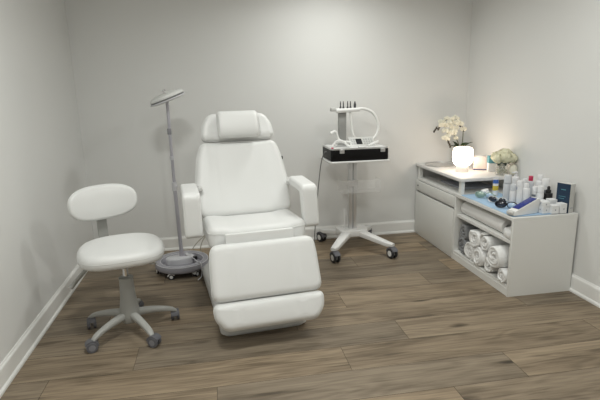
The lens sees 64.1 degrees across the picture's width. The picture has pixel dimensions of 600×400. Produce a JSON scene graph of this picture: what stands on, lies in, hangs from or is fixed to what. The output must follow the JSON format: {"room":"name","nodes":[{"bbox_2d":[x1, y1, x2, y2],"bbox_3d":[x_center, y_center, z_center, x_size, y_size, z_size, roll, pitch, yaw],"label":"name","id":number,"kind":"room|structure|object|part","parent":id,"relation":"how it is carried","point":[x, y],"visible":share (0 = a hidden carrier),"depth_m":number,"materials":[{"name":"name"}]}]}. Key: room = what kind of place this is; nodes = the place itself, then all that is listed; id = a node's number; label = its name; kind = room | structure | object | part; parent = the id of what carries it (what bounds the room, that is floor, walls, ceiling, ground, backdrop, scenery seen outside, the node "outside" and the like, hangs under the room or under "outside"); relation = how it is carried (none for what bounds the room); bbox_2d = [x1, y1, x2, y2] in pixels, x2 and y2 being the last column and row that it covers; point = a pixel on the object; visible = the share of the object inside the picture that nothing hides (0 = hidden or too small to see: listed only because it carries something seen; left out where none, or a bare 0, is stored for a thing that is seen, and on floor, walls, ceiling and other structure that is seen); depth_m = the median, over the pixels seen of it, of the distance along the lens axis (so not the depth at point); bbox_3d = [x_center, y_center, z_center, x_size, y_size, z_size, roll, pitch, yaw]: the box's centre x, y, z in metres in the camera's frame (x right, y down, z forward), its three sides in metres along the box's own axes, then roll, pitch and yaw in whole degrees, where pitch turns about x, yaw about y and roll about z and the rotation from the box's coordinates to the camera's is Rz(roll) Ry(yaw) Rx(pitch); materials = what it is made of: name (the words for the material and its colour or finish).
{"room":"beauty treatment room","nodes":[
{"label":"beauty treatment room","id":0,"kind":"room"},
{"bbox_2d":[0,0,93,363],"bbox_3d":[-1.485,-0.068,1.315,0.120,2.600,6.073,-4,13,-10],"label":"wall","id":1,"kind":"structure","parent":0,"point":[42,164],"depth_m":3.16,"materials":[{"name":"white paint"}]},
{"bbox_2d":[0,264,87,397],"bbox_3d":[-1.387,1.130,1.607,0.024,0.130,6.073,-4,13,-10],"label":"baseboard","id":2,"kind":"structure","parent":1,"relation":"attached to","point":[13,362],"depth_m":2.94,"materials":[{"name":"white paint"}]},
{"bbox_2d":[64,0,472,238],"bbox_3d":[-0.144,-0.865,4.603,3.945,2.600,0.120,-4,13,-10],"label":"wall","id":3,"kind":"structure","parent":0,"point":[289,62],"depth_m":4.48,"materials":[{"name":"white paint"}]},
{"bbox_2d":[160,220,414,250],"bbox_3d":[-0.105,0.353,4.814,3.705,0.130,0.024,-4,13,-10],"label":"baseboard","id":4,"kind":"structure","parent":3,"relation":"attached to","point":[405,226],"depth_m":4.88,"materials":[{"name":"white paint"}]},
{"bbox_2d":[0,232,599,399],"bbox_3d":[0.426,1.111,1.933,3.905,0.060,6.273,-4,13,-10],"label":"floor","id":5,"kind":"structure","parent":0,"point":[416,324],"depth_m":2.88,"materials":[{"name":"brown wood"}]},
{"bbox_2d":[67,183,179,352],"bbox_3d":[-1.145,0.389,3.018,0.681,0.922,0.612,-4,13,-10],"label":"stool","id":6,"kind":"object","parent":5,"relation":"on","point":[99,203],"visible":1,"depth_m":3.00,"materials":[{"name":"white leather"}]},
{"bbox_3d":[-1.280,0.016,3.100,0.430,0.224,0.110,-12,17,-39],"label":"backrest","id":7,"kind":"part","parent":6,"relation":"part of","materials":[{"name":"white leather"}]},
{"bbox_3d":[-1.252,0.738,3.109,0.264,0.080,0.052,1,13,10],"label":"leg","id":8,"kind":"part","parent":6,"relation":"part of","materials":[{"name":"grey plastic"}]},
{"bbox_3d":[-1.168,0.775,2.942,0.052,0.080,0.264,6,15,27],"label":"leg","id":9,"kind":"part","parent":6,"relation":"part of","materials":[{"name":"grey plastic"}]},
{"bbox_3d":[-1.114,0.316,2.981,0.520,0.111,0.454,-4,13,-10],"label":"seat","id":10,"kind":"part","parent":6,"relation":"part of","materials":[{"name":"white leather"}]},
{"bbox_3d":[-0.980,0.765,2.967,0.052,0.080,0.264,-14,18,-42],"label":"leg","id":11,"kind":"part","parent":6,"relation":"part of","materials":[{"name":"grey plastic"}]},
{"bbox_3d":[-0.947,0.722,3.150,0.264,0.080,0.052,-8,15,-25],"label":"leg","id":12,"kind":"part","parent":6,"relation":"part of","materials":[{"name":"grey plastic"}]},
{"bbox_2d":[150,89,208,279],"bbox_3d":[-1.021,-0.134,3.936,0.443,1.517,0.443,0,13,6],"label":"lamp","id":13,"kind":"object","parent":5,"relation":"on","point":[181,261],"visible":0.95,"depth_m":3.94,"materials":[{"name":"grey plastic"}]},
{"bbox_3d":[-1.007,0.506,4.085,0.442,0.010,0.442,-4,13,-10],"label":"edge trim","id":14,"kind":"part","parent":13,"relation":"part of","materials":[{"name":"grey plastic"}]},
{"bbox_2d":[180,110,323,335],"bbox_3d":[-0.436,0.025,3.565,0.878,1.353,1.831,-5,14,-15],"label":"chair","id":15,"kind":"object","parent":5,"relation":"on","point":[261,261],"visible":0.96,"depth_m":3.02,"materials":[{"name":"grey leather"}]},
{"bbox_3d":[-0.709,0.064,3.116,0.110,0.291,0.356,-5,14,-15],"label":"armrest","id":16,"kind":"part","parent":15,"relation":"part of","materials":[{"name":"white leather"}]},
{"bbox_3d":[-0.827,0.375,3.949,0.098,0.515,1.042,-5,14,-15],"label":"power cord","id":17,"kind":"part","parent":15,"relation":"part of","materials":[{"name":"black plastic"}]},
{"bbox_3d":[-0.423,-0.157,3.475,0.672,0.515,0.310,-5,14,-15],"label":"backrest","id":18,"kind":"part","parent":15,"relation":"part of","materials":[{"name":"white leather"}]},
{"bbox_3d":[-0.325,0.184,3.257,0.635,0.176,0.508,-5,14,-15],"label":"seat","id":19,"kind":"part","parent":15,"relation":"part of","materials":[{"name":"white leather"}]},
{"bbox_3d":[-0.387,0.663,3.633,0.627,0.074,1.280,-5,14,-15],"label":"plate","id":20,"kind":"part","parent":15,"relation":"part of","materials":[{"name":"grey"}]},
{"bbox_3d":[-0.251,0.233,2.987,0.430,0.085,0.030,-5,14,-15],"label":"hinge panel","id":21,"kind":"part","parent":15,"relation":"part of","materials":[{"name":"white leather"}]},
{"bbox_3d":[0.024,0.000,3.318,0.119,0.291,0.356,-5,14,-15],"label":"armrest","id":22,"kind":"part","parent":15,"relation":"part of","materials":[{"name":"white leather"}]},
{"bbox_2d":[316,156,397,262],"bbox_3d":[0.509,0.043,4.456,0.613,0.870,0.736,-4,13,-10],"label":"trolley","id":23,"kind":"object","parent":5,"relation":"on","point":[344,232],"visible":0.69,"depth_m":4.42,"materials":[{"name":"white plastic"}]},
{"bbox_3d":[0.312,0.296,4.678,0.295,0.091,0.094,11,18,43],"label":"leg","id":24,"kind":"part","parent":23,"relation":"part of","materials":[{"name":"white plastic"}]},
{"bbox_3d":[0.361,0.374,4.339,0.094,0.091,0.345,5,14,24],"label":"leg","id":25,"kind":"part","parent":23,"relation":"part of","materials":[{"name":"white plastic"}]},
{"bbox_2d":[314,101,388,242],"bbox_3d":[0.442,-0.217,4.461,0.627,1.380,0.500,-4,13,-10],"label":"equipment case","id":26,"kind":"object","parent":23,"relation":"on","point":[355,148],"visible":0.97,"depth_m":4.28,"materials":[{"name":"black plastic"},{"name":"white plastic"}]},
{"bbox_3d":[0.161,-0.007,4.538,0.046,0.949,0.349,-8,15,-25],"label":"power cord","id":27,"kind":"part","parent":26,"relation":"part of","materials":[{"name":"grey plastic"}]},
{"bbox_3d":[0.388,-0.663,4.410,0.075,0.310,0.030,-4,13,-10],"label":"rack post","id":28,"kind":"part","parent":26,"relation":"part of","materials":[{"name":"grey"}]},
{"bbox_3d":[0.496,-0.488,4.345,0.503,0.006,0.330,-4,13,-10],"label":"panel","id":29,"kind":"part","parent":26,"relation":"part of","materials":[{"name":"white plastic"}]},
{"bbox_3d":[0.496,-0.488,4.345,0.526,0.014,0.351,-4,13,-10],"label":"edge trim","id":30,"kind":"part","parent":26,"relation":"part of","materials":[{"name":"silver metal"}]},
{"bbox_3d":[0.558,-0.516,4.328,0.235,0.102,0.114,-4,13,-10],"label":"control panel","id":31,"kind":"part","parent":26,"relation":"part of","materials":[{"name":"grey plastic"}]},
{"bbox_2d":[348,180,358,186],"bbox_3d":[0.534,-0.137,4.354,0.366,0.115,0.161,-4,13,-10],"label":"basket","id":32,"kind":"object","parent":23,"relation":"on","point":[351,183],"depth_m":4.41,"materials":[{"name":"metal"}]},
{"bbox_2d":[321,156,389,163],"bbox_3d":[0.496,-0.371,4.387,0.556,0.031,0.400,-4,13,-10],"label":"tray","id":33,"kind":"object","parent":23,"relation":"on","point":[383,160],"depth_m":4.21,"materials":[{"name":"white plastic"}]},
{"bbox_3d":[0.706,0.354,4.391,0.094,0.091,0.358,-14,18,-43],"label":"leg","id":34,"kind":"part","parent":23,"relation":"part of","materials":[{"name":"white plastic"}]},
{"bbox_2d":[414,176,502,257],"bbox_3d":[1.513,0.126,4.622,0.515,0.590,0.803,-4,13,-10],"label":"base cabinet","id":35,"kind":"object","parent":5,"relation":"on","point":[434,202],"visible":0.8,"depth_m":4.52,"materials":[{"name":"white laminate"}]},
{"bbox_3d":[1.275,0.201,4.596,0.019,0.428,0.799,-4,13,-10],"label":"drawer","id":36,"kind":"part","parent":35,"relation":"part of","materials":[{"name":"white laminate"}]},
{"bbox_3d":[1.269,-0.073,4.532,0.019,0.096,0.799,-4,13,-10],"label":"drawer","id":37,"kind":"part","parent":35,"relation":"part of","materials":[{"name":"white laminate"}]},
{"bbox_2d":[416,161,512,194],"bbox_3d":[1.514,-0.222,4.508,0.505,0.140,0.915,-4,13,-10],"label":"table","id":38,"kind":"object","parent":35,"relation":"on","point":[450,172],"visible":0.58,"depth_m":4.24,"materials":[{"name":"white wood"}]},
{"bbox_3d":[1.229,-0.289,4.876,0.036,0.114,0.036,-4,13,-10],"label":"leg","id":39,"kind":"part","parent":38,"relation":"part of","materials":[{"name":"white laminate"}]},
{"bbox_2d":[425,162,453,166],"bbox_3d":[1.383,-0.355,4.755,0.284,0.011,0.284,-4,13,-10],"label":"round tray","id":40,"kind":"object","parent":38,"relation":"on","point":[433,164],"visible":0.98,"depth_m":4.75,"materials":[{"name":"silver metal"}]},
{"bbox_2d":[433,115,471,153],"bbox_3d":[1.486,-0.592,4.713,0.413,0.487,0.189,-4,13,-10],"label":"potted orchid","id":41,"kind":"object","parent":38,"relation":"on","point":[452,130],"visible":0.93,"depth_m":4.64,"materials":[{"name":"white plant"}]},
{"bbox_3d":[1.375,-0.105,4.074,0.036,0.114,0.036,-4,13,-10],"label":"leg","id":42,"kind":"part","parent":38,"relation":"part of","materials":[{"name":"white laminate"}]},
{"bbox_2d":[452,146,472,171],"bbox_3d":[1.473,-0.369,4.336,0.178,0.225,0.178,-4,13,-10],"label":"table lamp","id":43,"kind":"object","parent":38,"relation":"on","point":[462,157],"visible":1,"depth_m":4.27,"materials":[{"name":"white"}]},
{"bbox_2d":[473,155,486,169],"bbox_3d":[1.672,-0.350,4.455,0.117,0.124,0.117,3,14,18],"label":"tissue box","id":44,"kind":"object","parent":38,"relation":"on","point":[479,162],"visible":1,"depth_m":4.40,"materials":[{"name":"white cardboard"}]},
{"bbox_2d":[487,155,496,171],"bbox_3d":[1.735,-0.331,4.330,0.074,0.141,0.052,0,13,5],"label":"pack","id":45,"kind":"object","parent":38,"relation":"on","point":[491,165],"visible":0.65,"depth_m":4.31,"materials":[{"name":"white cardboard"}]},
{"bbox_2d":[490,148,517,174],"bbox_3d":[1.745,-0.331,4.133,0.201,0.231,0.220,-4,13,-13],"label":"flower vase","id":46,"kind":"object","parent":38,"relation":"on","point":[504,156],"visible":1,"depth_m":4.08,"materials":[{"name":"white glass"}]},
{"bbox_2d":[441,179,491,188],"bbox_3d":[1.545,-0.152,4.467,0.300,0.018,0.400,-4,13,-10],"label":"folder","id":47,"kind":"object","parent":35,"relation":"on","point":[473,184],"visible":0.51,"depth_m":4.38,"materials":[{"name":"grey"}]},
{"bbox_2d":[452,190,577,296],"bbox_3d":[1.662,0.306,3.833,0.505,0.590,0.840,-4,13,-10],"label":"open shelf unit","id":48,"kind":"object","parent":5,"relation":"on","point":[541,250],"visible":0.7,"depth_m":3.45,"materials":[{"name":"white laminate"}]},
{"bbox_3d":[1.591,0.229,4.229,0.505,0.565,0.020,-4,13,-10],"label":"panel","id":49,"kind":"part","parent":48,"relation":"part of","materials":[{"name":"white laminate"}]},
{"bbox_2d":[458,237,469,253],"bbox_3d":[1.569,0.378,4.156,0.374,0.144,0.142,-4,13,-11],"label":"rolled towel","id":50,"kind":"object","parent":48,"relation":"on","point":[461,242],"visible":0.15,"depth_m":4.12,"materials":[{"name":"grey fabric"}]},
{"bbox_2d":[460,224,479,239],"bbox_3d":[1.570,0.259,4.139,0.369,0.126,0.137,-4,13,-12],"label":"rolled towel","id":51,"kind":"object","parent":50,"relation":"on","point":[464,229],"visible":0.31,"depth_m":4.07,"materials":[{"name":"grey fabric"}]},
{"bbox_2d":[464,242,475,260],"bbox_3d":[1.586,0.405,4.010,0.389,0.153,0.160,-4,13,-13],"label":"rolled towel","id":52,"kind":"object","parent":48,"relation":"on","point":[468,249],"visible":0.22,"depth_m":3.97,"materials":[{"name":"white fabric"}]},
{"bbox_2d":[469,229,485,246],"bbox_3d":[1.585,0.294,3.913,0.390,0.130,0.151,-4,13,-13],"label":"rolled towel","id":53,"kind":"object","parent":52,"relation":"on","point":[474,235],"visible":0.23,"depth_m":3.86,"materials":[{"name":"white fabric"}]},
{"bbox_2d":[472,246,487,265],"bbox_3d":[1.612,0.437,3.865,0.413,0.156,0.180,-3,13,-7],"label":"rolled towel","id":54,"kind":"object","parent":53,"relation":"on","point":[479,255],"visible":0.32,"depth_m":3.80,"materials":[{"name":"white fabric"}]},
{"bbox_2d":[479,232,509,250],"bbox_3d":[1.621,0.311,3.767,0.399,0.146,0.139,-3,13,-8],"label":"rolled towel","id":55,"kind":"object","parent":54,"relation":"on","point":[487,240],"visible":0.4,"depth_m":3.70,"materials":[{"name":"white fabric"}]},
{"bbox_3d":[1.669,0.526,3.885,0.495,0.022,0.800,-4,13,-10],"label":"panel","id":56,"kind":"part","parent":48,"relation":"part of","materials":[{"name":"white laminate"}]},
{"bbox_3d":[1.665,0.206,3.810,0.475,0.025,0.800,-4,13,-10],"label":"shelf","id":57,"kind":"part","parent":48,"relation":"part of","materials":[{"name":"white laminate"}]},
{"bbox_2d":[461,201,511,232],"bbox_3d":[1.491,0.132,3.837,0.114,0.114,0.620,-3,13,-9],"label":"paper roll","id":58,"kind":"object","parent":48,"relation":"on","point":[493,220],"visible":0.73,"depth_m":3.76,"materials":[{"name":"white paper"}]},
{"bbox_2d":[484,258,498,271],"bbox_3d":[1.635,0.489,3.717,0.390,0.120,0.131,-4,13,-10],"label":"rolled towel","id":59,"kind":"object","parent":48,"relation":"on","point":[488,268],"visible":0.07,"depth_m":3.70,"materials":[{"name":"white fabric"}]},
{"bbox_2d":[485,245,509,267],"bbox_3d":[1.629,0.408,3.602,0.408,0.166,0.187,-4,13,-11],"label":"rolled towel","id":60,"kind":"object","parent":59,"relation":"on","point":[498,256],"visible":0.38,"depth_m":3.52,"materials":[{"name":"white fabric"}]},
{"bbox_2d":[497,268,507,282],"bbox_3d":[1.658,0.541,3.535,0.388,0.102,0.113,-3,13,-8],"label":"rolled towel","id":61,"kind":"object","parent":48,"relation":"on","point":[502,272],"visible":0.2,"depth_m":3.49,"materials":[{"name":"white fabric"}]},
{"bbox_2d":[462,192,550,216],"bbox_3d":[1.596,0.026,3.727,0.356,0.002,0.741,-4,13,-10],"label":"cloth","id":62,"kind":"object","parent":48,"relation":"on","point":[484,200],"visible":0.33,"depth_m":3.73,"materials":[{"name":"blue fabric"}]},
{"bbox_2d":[475,191,495,197],"bbox_3d":[1.506,-0.041,3.887,0.175,0.057,0.048,12,18,44],"label":"goggles","id":63,"kind":"object","parent":62,"relation":"on","point":[479,194],"visible":0.92,"depth_m":3.89,"materials":[{"name":"green plastic"}]},
{"bbox_2d":[492,177,498,195],"bbox_3d":[1.622,-0.115,3.974,0.047,0.159,0.046,-4,13,-10],"label":"tube","id":64,"kind":"object","parent":62,"relation":"on","point":[495,179],"visible":0.91,"depth_m":3.96,"materials":[{"name":"white"}]},
{"bbox_2d":[487,196,508,202],"bbox_3d":[1.538,-0.002,3.713,0.048,0.057,0.175,-11,16,-37],"label":"goggles","id":65,"kind":"object","parent":62,"relation":"on","point":[493,199],"visible":0.86,"depth_m":3.72,"materials":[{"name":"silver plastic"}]},
{"bbox_2d":[495,200,516,207],"bbox_3d":[1.539,0.034,3.562,0.175,0.057,0.048,9,17,37],"label":"goggles","id":66,"kind":"object","parent":62,"relation":"on","point":[501,204],"visible":0.84,"depth_m":3.56,"materials":[{"name":"black plastic"}]},
{"bbox_2d":[502,174,511,202],"bbox_3d":[1.616,-0.090,3.739,0.057,0.217,0.057,-4,13,-10],"label":"bottle","id":67,"kind":"object","parent":62,"relation":"on","point":[507,177],"visible":0.8,"depth_m":3.71,"materials":[{"name":"grey plastic"}]},
{"bbox_2d":[509,184,516,202],"bbox_3d":[1.630,-0.044,3.668,0.048,0.159,0.048,-4,13,-10],"label":"bottle","id":68,"kind":"object","parent":62,"relation":"on","point":[513,187],"visible":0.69,"depth_m":3.65,"materials":[{"name":"white plastic"}]},
{"bbox_2d":[512,171,519,183],"bbox_3d":[1.713,-0.115,3.813,0.055,0.228,0.055,8,16,34],"label":"pump bottle","id":69,"kind":"object","parent":62,"relation":"on","point":[515,178],"visible":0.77,"depth_m":3.78,"materials":[{"name":"white plastic"}]},
{"bbox_2d":[516,185,522,203],"bbox_3d":[1.652,-0.030,3.608,0.045,0.159,0.044,-4,13,-10],"label":"tube","id":70,"kind":"object","parent":62,"relation":"on","point":[519,188],"visible":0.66,"depth_m":3.59,"materials":[{"name":"white plastic"}]},
{"bbox_2d":[516,180,523,193],"bbox_3d":[1.699,-0.063,3.708,0.049,0.175,0.048,-4,13,-10],"label":"bottle","id":71,"kind":"object","parent":62,"relation":"on","point":[519,182],"visible":0.15,"depth_m":3.68,"materials":[{"name":"white plastic"}]},
{"bbox_2d":[506,197,539,215],"bbox_3d":[1.587,0.044,3.407,0.251,0.107,0.068,-6,14,-21],"label":"handheld device","id":72,"kind":"object","parent":62,"relation":"on","point":[530,205],"visible":1,"depth_m":3.39,"materials":[{"name":"white plastic"}]},
{"bbox_3d":[1.597,0.022,3.406,0.165,0.063,0.058,-6,14,-21],"label":"panel","id":73,"kind":"part","parent":72,"relation":"part of","materials":[{"name":"blue plastic"}]},
{"bbox_2d":[522,183,529,200],"bbox_3d":[1.702,-0.040,3.609,0.055,0.175,0.055,-4,13,-10],"label":"bottle","id":74,"kind":"object","parent":62,"relation":"on","point":[526,190],"visible":0.78,"depth_m":3.58,"materials":[{"name":"white plastic"}]},
{"bbox_2d":[531,186,537,197],"bbox_3d":[1.771,-0.030,3.619,0.040,0.148,0.040,-4,13,-10],"label":"bottle","id":75,"kind":"object","parent":62,"relation":"on","point":[534,188],"visible":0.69,"depth_m":3.60,"materials":[{"name":"white plastic"}]},
{"bbox_2d":[537,185,543,198],"bbox_3d":[1.783,-0.024,3.555,0.046,0.164,0.046,-4,13,-10],"label":"bottle","id":76,"kind":"object","parent":62,"relation":"on","point":[540,192],"visible":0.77,"depth_m":3.53,"materials":[{"name":"white plastic"}]},
{"bbox_2d":[538,205,549,213],"bbox_3d":[1.742,0.065,3.425,0.060,0.052,0.056,-5,14,-15],"label":"carton","id":77,"kind":"object","parent":62,"relation":"on","point":[542,209],"visible":0.92,"depth_m":3.40,"materials":[{"name":"white cardboard"}]},
{"bbox_2d":[539,201,549,205],"bbox_3d":[1.743,0.025,3.415,0.056,0.030,0.052,-2,13,-1],"label":"carton","id":78,"kind":"object","parent":77,"relation":"on","point":[542,203],"visible":1,"depth_m":3.39,"materials":[{"name":"white cardboard"}]},
{"bbox_2d":[550,204,558,213],"bbox_3d":[1.804,0.062,3.417,0.056,0.058,0.060,-3,13,-7],"label":"carton","id":79,"kind":"object","parent":62,"relation":"on","point":[554,209],"visible":0.87,"depth_m":3.39,"materials":[{"name":"white cardboard"}]},
{"bbox_2d":[503,226,510,238],"bbox_3d":[1.542,0.227,3.455,0.121,0.100,0.121,-4,13,-10],"label":"folded cloth","id":80,"kind":"object","parent":48,"relation":"on","point":[507,230],"visible":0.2,"depth_m":3.45,"materials":[{"name":"white fabric"}]},
{"bbox_3d":[1.656,0.032,3.769,0.505,0.025,0.840,-4,13,-10],"label":"panel","id":81,"kind":"part","parent":48,"relation":"part of","materials":[{"name":"white laminate"}]},
{"bbox_2d":[527,176,533,196],"bbox_3d":[1.802,-0.089,3.752,0.053,0.201,0.053,-4,13,-10],"label":"bottle","id":82,"kind":"object","parent":48,"relation":"on","point":[531,182],"visible":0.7,"depth_m":3.72,"materials":[{"name":"grey plastic"}]},
{"bbox_2d":[535,174,542,185],"bbox_3d":[1.850,-0.087,3.704,0.059,0.217,0.059,-4,13,-10],"label":"bottle","id":83,"kind":"object","parent":48,"relation":"on","point":[540,177],"visible":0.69,"depth_m":3.67,"materials":[{"name":"white plastic"}]},
{"bbox_3d":[1.734,0.409,3.442,0.505,0.565,0.020,-4,13,-10],"label":"panel","id":84,"kind":"part","parent":48,"relation":"part of","materials":[{"name":"white laminate"}]},
{"bbox_2d":[542,178,549,192],"bbox_3d":[1.859,-0.063,3.633,0.055,0.201,0.055,-4,13,-10],"label":"bottle","id":85,"kind":"object","parent":48,"relation":"on","point":[545,181],"visible":0.43,"depth_m":3.60,"materials":[{"name":"white plastic"}]},
{"bbox_2d":[544,186,552,199],"bbox_3d":[1.847,-0.025,3.567,0.062,0.159,0.062,-4,13,-10],"label":"dropper bottle","id":86,"kind":"object","parent":48,"relation":"on","point":[547,194],"visible":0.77,"depth_m":3.54,"materials":[{"name":"black glass"}]},
{"bbox_2d":[546,198,556,203],"bbox_3d":[1.832,0.032,3.493,0.056,0.082,0.056,-2,13,-4],"label":"carton","id":87,"kind":"object","parent":48,"relation":"on","point":[551,200],"visible":0.28,"depth_m":3.46,"materials":[{"name":"white cardboard"}]},
{"bbox_2d":[556,202,566,213],"bbox_3d":[1.862,0.055,3.415,0.050,0.070,0.056,-4,13,-12],"label":"carton","id":88,"kind":"object","parent":48,"relation":"on","point":[562,206],"visible":0.91,"depth_m":3.39,"materials":[{"name":"white cardboard"}]},
{"bbox_2d":[556,181,575,212],"bbox_3d":[1.906,-0.019,3.443,0.059,0.210,0.101,-9,15,-29],"label":"carton","id":89,"kind":"object","parent":48,"relation":"on","point":[565,193],"visible":0.88,"depth_m":3.41,"materials":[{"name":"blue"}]},
{"bbox_2d":[465,0,599,286],"bbox_3d":[2.280,-0.300,1.948,0.120,2.600,6.073,-4,13,-10],"label":"wall","id":90,"kind":"structure","parent":0,"point":[533,92],"depth_m":3.70,"materials":[{"name":"white paint"}]},
{"bbox_2d":[569,273,599,307],"bbox_3d":[2.236,0.907,2.217,0.024,0.130,6.073,-4,13,-10],"label":"baseboard","id":91,"kind":"structure","parent":90,"relation":"attached to","point":[580,287],"depth_m":3.39,"materials":[{"name":"white paint"}]}
]}

